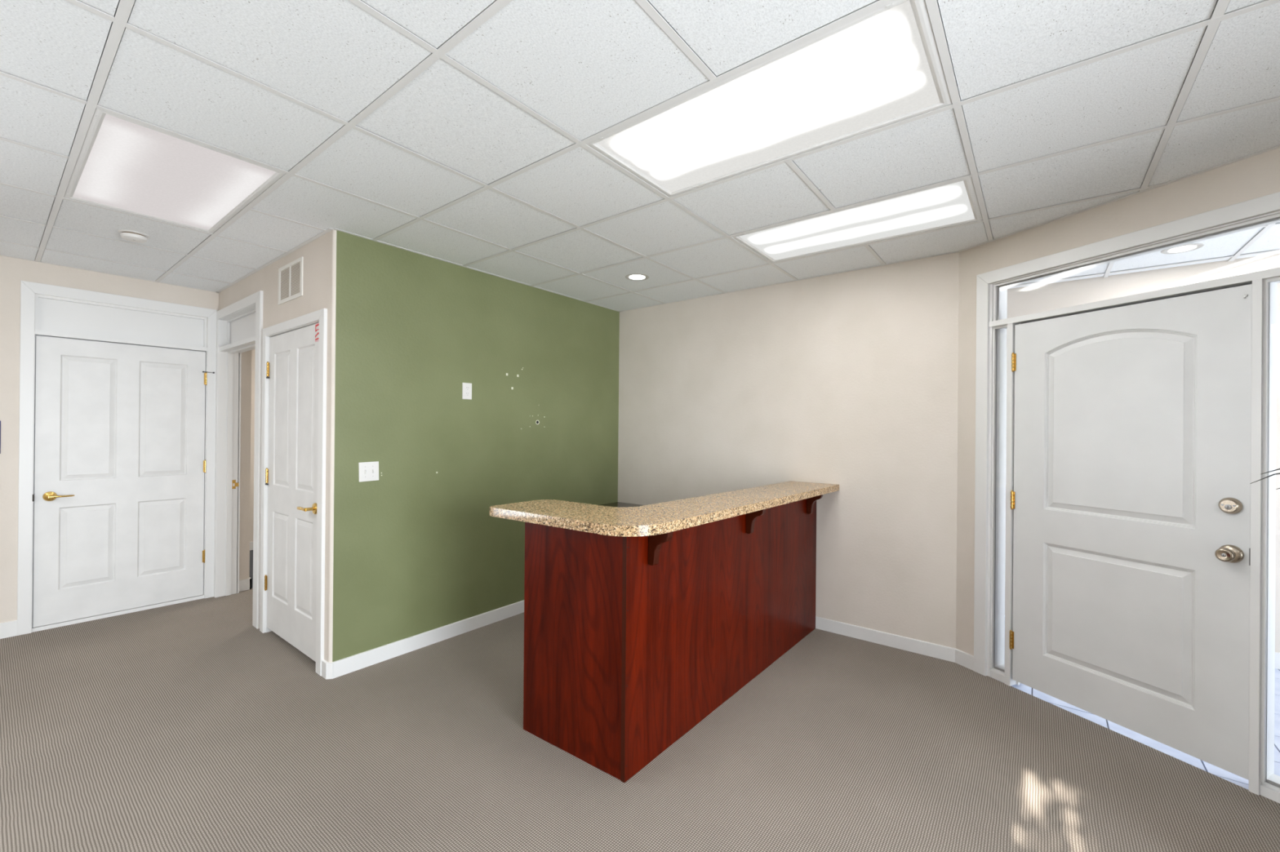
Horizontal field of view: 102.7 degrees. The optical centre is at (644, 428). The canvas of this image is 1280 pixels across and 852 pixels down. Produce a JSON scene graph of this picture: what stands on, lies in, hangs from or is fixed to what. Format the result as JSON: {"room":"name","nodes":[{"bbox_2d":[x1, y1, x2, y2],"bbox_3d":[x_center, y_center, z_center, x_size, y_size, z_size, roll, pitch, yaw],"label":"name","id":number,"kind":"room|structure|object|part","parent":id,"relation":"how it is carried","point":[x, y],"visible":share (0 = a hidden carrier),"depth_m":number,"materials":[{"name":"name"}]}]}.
{"room":"office reception area","nodes":[
{"label":"office reception area","id":0,"kind":"room"},
{"bbox_2d":[0,250,251,622],"bbox_3d":[-4.952,0.092,2.764,0.130,2.692,4.592,0,0,38],"label":"wall","id":1,"kind":"structure","parent":0,"point":[12,270],"depth_m":3.51,"materials":[{"name":"beige paint"}]},
{"bbox_2d":[0,420,0,453],"bbox_3d":[-4.401,0.056,3.367,0.005,0.224,0.200,0,0,38],"label":"wall sign","id":2,"kind":"object","parent":1,"relation":"attached to","point":[0,420],"visible":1,"depth_m":3.44,"materials":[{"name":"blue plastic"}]},
{"bbox_2d":[0,620,17,639],"bbox_3d":[-5.265,1.352,2.253,0.013,0.104,3.158,0,0,38],"label":"baseboard","id":3,"kind":"structure","parent":1,"relation":"attached to","point":[7,629],"depth_m":3.47,"materials":[{"name":"white paint"}]},
{"bbox_2d":[32,335,214,627],"bbox_3d":[-3.953,0.370,3.942,0.105,2.036,0.983,0,0,38],"label":"door","id":4,"kind":"structure","parent":1,"relation":"in","point":[120,461],"depth_m":3.88,"materials":[{"name":"white paint"}]},
{"bbox_3d":[-4.152,0.478,3.641,0.051,0.022,0.125,0,0,38],"label":"handle","id":5,"kind":"part","parent":4,"relation":"part of","materials":[{"name":"gold metal"}]},
{"bbox_3d":[-4.108,0.859,3.773,0.009,0.591,0.286,0,0,38],"label":"panel","id":6,"kind":"part","parent":4,"relation":"part of","materials":[{"name":"white paint"}]},
{"bbox_3d":[-4.100,-0.079,3.775,0.009,0.905,0.286,0,0,38],"label":"panel","id":7,"kind":"part","parent":4,"relation":"part of","materials":[{"name":"white paint"}]},
{"bbox_3d":[-3.860,0.862,4.094,0.009,0.591,0.286,0,0,38],"label":"panel","id":8,"kind":"part","parent":4,"relation":"part of","materials":[{"name":"white paint"}]},
{"bbox_3d":[-3.852,-0.076,4.096,0.009,0.905,0.286,0,0,38],"label":"panel","id":9,"kind":"part","parent":4,"relation":"part of","materials":[{"name":"white paint"}]},
{"bbox_2d":[17,280,263,635],"bbox_3d":[-3.524,0.206,3.682,1.252,2.432,1.216,0,0,38],"label":"door frame","id":10,"kind":"structure","parent":1,"relation":"attached to","point":[54,316],"depth_m":3.98,"materials":[{"name":"white paint"}]},
{"bbox_3d":[-3.991,-0.810,3.951,0.012,0.256,0.931,0,0,38],"label":"transom panel","id":11,"kind":"part","parent":10,"relation":"part of","materials":[{"name":"white paint"}]},
{"bbox_3d":[-3.531,0.478,4.412,0.003,0.076,0.046,0,0,38],"label":"strike plate","id":12,"kind":"part","parent":10,"relation":"part of","materials":[{"name":"gold metal"}]},
{"bbox_3d":[-3.117,0.221,4.127,1.094,2.410,0.016,0,0,38],"label":"casing","id":13,"kind":"part","parent":10,"relation":"part of","materials":[{"name":"white paint"}]},
{"bbox_3d":[-3.161,-0.802,4.082,0.976,0.231,0.006,0,0,38],"label":"transom glass","id":14,"kind":"part","parent":10,"relation":"part of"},
{"bbox_2d":[249,349,255,542],"bbox_3d":[-3.841,0.108,7.064,0.130,2.692,3.900,0,0,38],"label":"wall","id":15,"kind":"structure","parent":0,"point":[253,352],"depth_m":5.99,"materials":[{"name":"beige paint"}]},
{"bbox_2d":[218,229,336,662],"bbox_3d":[-2.681,0.113,3.699,2.325,2.692,0.130,0,0,38],"label":"wall","id":16,"kind":"structure","parent":0,"point":[319,265],"depth_m":3.02,"materials":[{"name":"beige paint"}]},
{"bbox_2d":[278,256,303,305],"bbox_3d":[-2.314,-0.961,3.338,0.418,0.244,0.007,0,0,38],"label":"air vent","id":17,"kind":"object","parent":16,"relation":"in","point":[291,275],"visible":1,"depth_m":3.33,"materials":[{"name":"white metal"}]},
{"bbox_2d":[264,324,318,662],"bbox_3d":[-2.299,0.378,3.307,0.930,2.032,0.109,0,0,38],"label":"door","id":18,"kind":"structure","parent":16,"relation":"in","point":[292,367],"depth_m":3.30,"materials":[{"name":"white paint"}]},
{"bbox_3d":[-2.450,0.862,3.443,0.294,0.590,0.009,0,0,38],"label":"panel","id":19,"kind":"part","parent":18,"relation":"part of","materials":[{"name":"white paint"}]},
{"bbox_3d":[-2.442,-0.067,3.444,0.294,0.907,0.009,0,0,38],"label":"panel","id":20,"kind":"part","parent":18,"relation":"part of","materials":[{"name":"white paint"}]},
{"bbox_3d":[-2.126,0.864,3.193,0.286,0.590,0.009,0,0,38],"label":"panel","id":21,"kind":"part","parent":18,"relation":"part of","materials":[{"name":"white paint"}]},
{"bbox_3d":[-2.118,-0.065,3.195,0.286,0.907,0.009,0,0,38],"label":"panel","id":22,"kind":"part","parent":18,"relation":"part of","materials":[{"name":"white paint"}]},
{"bbox_3d":[-2.041,0.478,3.073,0.115,0.022,0.055,0,0,38],"label":"handle","id":23,"kind":"part","parent":18,"relation":"part of","materials":[{"name":"gold metal"}]},
{"bbox_2d":[315,322,319,342],"bbox_3d":[-1.972,-0.581,3.079,0.062,0.112,0.001,0,0,38],"label":"sticker","id":24,"kind":"object","parent":18,"relation":"attached to","point":[317,325],"visible":0.84,"depth_m":3.08,"materials":[{"name":"red paper"}]},
{"bbox_2d":[259,308,327,675],"bbox_3d":[-2.251,0.364,3.348,1.064,2.136,0.138,0,0,38],"label":"door frame","id":25,"kind":"structure","parent":16,"relation":"attached to","point":[320,316],"depth_m":3.01,"materials":[{"name":"white paint"}]},
{"bbox_2d":[321,659,333,679],"bbox_3d":[-1.835,1.389,2.959,0.082,0.092,0.056,1,0,-10],"label":"baseboard","id":26,"kind":"structure","parent":16,"relation":"attached to","point":[329,666],"depth_m":2.94,"materials":[{"name":"white paint"}]},
{"bbox_2d":[332,230,619,662],"bbox_3d":[-1.061,0.127,3.975,0.103,2.692,2.513,0,0,38],"label":"wall","id":27,"kind":"structure","parent":0,"point":[419,548],"depth_m":3.52,"materials":[{"name":"paint"}]},
{"bbox_2d":[358,461,378,482],"bbox_3d":[-1.667,0.258,3.096,0.016,0.116,0.116,0,1,38],"label":"light switch","id":28,"kind":"object","parent":27,"relation":"attached to","point":[367,471],"visible":1,"depth_m":3.10,"materials":[{"name":"white plastic"}]},
{"bbox_2d":[333,600,524,678],"bbox_3d":[-1.032,1.397,3.935,0.013,0.092,2.499,0,0,38],"label":"baseboard","id":29,"kind":"structure","parent":27,"relation":"attached to","point":[348,664],"depth_m":3.36,"materials":[{"name":"white paint"}]},
{"bbox_2d":[462,382,471,399],"bbox_3d":[-1.259,-0.268,3.627,0.008,0.116,0.074,0,0,38],"label":"power outlet","id":30,"kind":"object","parent":27,"relation":"attached to","point":[466,387],"visible":1,"depth_m":3.62,"materials":[{"name":"white plastic"}]},
{"bbox_2d":[0,0,1279,314],"bbox_3d":[-1.121,-1.232,2.137,10.600,0.180,8.400,0,0,38],"label":"ceiling","id":31,"kind":"structure","parent":0,"point":[457,132],"depth_m":1.91,"materials":[{"name":"tile"}]},
{"bbox_2d":[118,230,149,243],"bbox_3d":[-3.041,-1.142,3.046,0.132,0.044,0.132,0,0,38],"label":"smoke detector","id":32,"kind":"object","parent":31,"relation":"attached to","point":[128,235],"visible":1,"depth_m":3.02,"materials":[{"name":"white plastic"}]},
{"bbox_2d":[63,108,285,233],"bbox_3d":[-2.260,-1.186,2.429,1.193,0.070,0.584,0,0,38],"label":"ceiling light","id":33,"kind":"object","parent":31,"relation":"attached to","point":[124,165],"visible":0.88,"depth_m":2.35,"materials":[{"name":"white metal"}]},
{"bbox_2d":[625,273,648,280],"bbox_3d":[-0.056,-1.140,3.822,0.184,0.016,0.184,0,0,38],"label":"recessed light","id":34,"kind":"object","parent":31,"relation":"in","point":[635,277],"visible":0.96,"depth_m":3.81,"materials":[{"name":"grey"}]},
{"bbox_2d":[586,0,951,197],"bbox_3d":[0.415,-1.164,1.906,1.193,0.070,0.584,0,0,38],"label":"ceiling light","id":35,"kind":"object","parent":31,"relation":"attached to","point":[882,67],"visible":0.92,"depth_m":1.79,"materials":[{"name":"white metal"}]},
{"bbox_2d":[731,177,982,262],"bbox_3d":[1.160,-1.156,2.872,1.193,0.070,0.584,0,0,38],"label":"ceiling light","id":36,"kind":"object","parent":31,"relation":"attached to","point":[954,203],"visible":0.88,"depth_m":2.80,"materials":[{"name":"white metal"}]},
{"bbox_2d":[1160,243,1204,253],"bbox_3d":[3.304,-1.112,3.144,0.184,0.016,0.184,0,0,38],"label":"recessed light","id":37,"kind":"object","parent":31,"relation":"in","point":[1192,246],"visible":0.88,"depth_m":3.13,"materials":[{"name":"grey"}]},
{"bbox_2d":[0,550,1279,851],"bbox_3d":[-1.233,1.469,2.264,10.500,0.060,8.300,0,0,38],"label":"floor","id":38,"kind":"structure","parent":0,"point":[187,726],"depth_m":2.22,"materials":[{"name":"grey carpet"}]},
{"bbox_2d":[600,502,643,506],"bbox_3d":[0.283,1.082,4.134,1.847,0.747,0.607,0,0,38],"label":"work surface","id":39,"kind":"object","parent":38,"relation":"on","point":[615,504],"visible":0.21,"depth_m":4.75,"materials":[{"name":"laminate"}]},
{"bbox_2d":[489,480,839,782],"bbox_3d":[0.309,0.921,3.074,0.992,1.066,2.255,0,0,38],"label":"reception desk","id":40,"kind":"object","parent":38,"relation":"on","point":[641,622],"visible":1,"depth_m":2.38,"materials":[{"name":"brown wood"}]},
{"bbox_3d":[-0.331,0.935,2.292,0.602,1.023,0.020,0,0,36],"label":"panel","id":41,"kind":"part","parent":40,"relation":"part of","materials":[{"name":"brown wood"}]},
{"bbox_2d":[489,480,839,536],"bbox_3d":[0.313,0.409,3.075,0.992,0.043,2.255,0,0,38],"label":"countertop","id":42,"kind":"structure","parent":40,"relation":"on","point":[660,518],"depth_m":2.42,"materials":[{"name":"stone"}]},
{"bbox_3d":[0.582,0.944,2.928,0.020,1.023,2.127,0,0,39],"label":"panel","id":43,"kind":"part","parent":40,"relation":"part of","materials":[{"name":"brown wood"}]},
{"bbox_2d":[1249,468,1279,489],"bbox_3d":[2.195,0.723,1.263,0.796,1.488,0.756,0,0,38],"label":"potted palm","id":44,"kind":"object","parent":38,"relation":"on","point":[1278,468],"visible":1,"depth_m":1.72,"materials":[{"name":"grey"}]},
{"bbox_2d":[617,252,959,648],"bbox_3d":[0.847,0.144,4.166,2.932,2.692,0.120,0,0,38],"label":"wall","id":45,"kind":"structure","parent":0,"point":[849,380],"depth_m":3.69,"materials":[{"name":"beige paint"}]},
{"bbox_2d":[815,616,955,662],"bbox_3d":[0.843,1.417,4.075,2.812,0.085,0.013,0,0,38],"label":"baseboard","id":46,"kind":"structure","parent":45,"relation":"attached to","point":[929,649],"depth_m":3.45,"materials":[{"name":"white paint"}]},
{"bbox_2d":[955,147,1279,655],"bbox_3d":[2.722,0.156,1.667,0.130,2.692,3.453,1,0,-24],"label":"wall","id":47,"kind":"structure","parent":0,"point":[1256,176],"depth_m":2.80,"materials":[{"name":"beige paint"}]},
{"bbox_2d":[955,648,973,671],"bbox_3d":[1.979,1.426,3.162,0.013,0.085,0.124,1,0,-24],"label":"baseboard","id":48,"kind":"structure","parent":47,"relation":"attached to","point":[962,658],"depth_m":3.16,"materials":[{"name":"white paint"}]},
{"bbox_2d":[973,191,1279,803],"bbox_3d":[2.379,0.269,2.441,0.158,2.402,1.514,1,0,-24],"label":"door frame","id":49,"kind":"structure","parent":47,"relation":"attached to","point":[994,375],"depth_m":2.46,"materials":[{"name":"white paint"}]},
{"bbox_3d":[2.127,1.449,3.019,0.136,0.040,0.090,1,0,-24],"label":"sill","id":50,"kind":"part","parent":49,"relation":"part of","materials":[{"name":"white paint"}]},
{"bbox_3d":[2.131,1.423,3.021,0.108,0.012,0.090,1,0,-24],"label":"sill","id":51,"kind":"part","parent":49,"relation":"part of","materials":[{"name":"white paint"}]},
{"bbox_3d":[2.592,1.452,1.953,0.136,0.040,0.285,1,0,-24],"label":"sill","id":52,"kind":"part","parent":49,"relation":"part of","materials":[{"name":"white paint"}]},
{"bbox_3d":[2.596,1.425,1.955,0.108,0.012,0.285,1,0,-24],"label":"sill","id":53,"kind":"part","parent":49,"relation":"part of","materials":[{"name":"white paint"}]},
{"bbox_2d":[1008,284,1252,780],"bbox_3d":[2.272,0.419,2.503,0.114,2.022,0.930,1,0,-24],"label":"door","id":54,"kind":"structure","parent":47,"relation":"in","point":[1131,496],"depth_m":2.40,"materials":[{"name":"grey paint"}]},
{"bbox_3d":[2.288,0.922,2.506,0.012,0.611,0.595,1,0,-24],"label":"panel","id":55,"kind":"part","parent":54,"relation":"part of","materials":[{"name":"grey paint"}]},
{"bbox_3d":[2.296,-0.022,2.508,0.012,0.918,0.595,1,0,-24],"label":"panel","id":56,"kind":"part","parent":54,"relation":"part of","materials":[{"name":"grey paint"}]},
{"bbox_3d":[2.407,0.520,2.116,0.053,0.057,0.057,1,0,-24],"label":"knob","id":57,"kind":"part","parent":54,"relation":"part of","materials":[{"name":"silver metal"}]},
{"bbox_2d":[1006,253,1279,653],"bbox_3d":[3.211,0.171,2.136,3.560,2.712,2.907,0,0,38],"label":"wall","id":58,"kind":"structure","parent":0,"point":[1025,300],"depth_m":3.56,"materials":[{"name":"beige paint"}]},
{"bbox_2d":[1004,427,1006,570],"bbox_3d":[3.161,0.464,3.907,0.900,2.050,0.040,0,0,38],"label":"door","id":59,"kind":"structure","parent":58,"relation":"in","point":[1006,428],"depth_m":4.09,"materials":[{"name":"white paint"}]},
{"bbox_3d":[3.147,0.929,3.894,0.660,0.600,0.009,0,0,38],"label":"panel","id":60,"kind":"part","parent":59,"relation":"part of","materials":[{"name":"white paint"}]},
{"bbox_3d":[3.155,0.004,3.896,0.660,0.890,0.009,0,0,38],"label":"panel","id":61,"kind":"part","parent":59,"relation":"part of","materials":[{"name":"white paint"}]},
{"bbox_2d":[1275,652,1279,669],"bbox_3d":[3.688,1.452,2.767,3.320,0.100,1.069,0,0,38],"label":"baseboard","id":62,"kind":"structure","parent":58,"relation":"attached to","point":[1277,654],"depth_m":3.21,"materials":[{"name":"white paint"}]},
{"bbox_3d":[-2.293,0.120,5.820,4.102,2.692,3.820,0,0,38],"label":"wall","id":63,"kind":"structure","parent":0,"visible":0},
{"bbox_2d":[239,542,253,591],"bbox_3d":[-3.147,1.382,6.429,1.759,0.095,3.642,0,0,38],"label":"baseboard","id":64,"kind":"structure","parent":63,"relation":"attached to","point":[244,584],"depth_m":4.51,"materials":[{"name":"white paint"}]}
]}

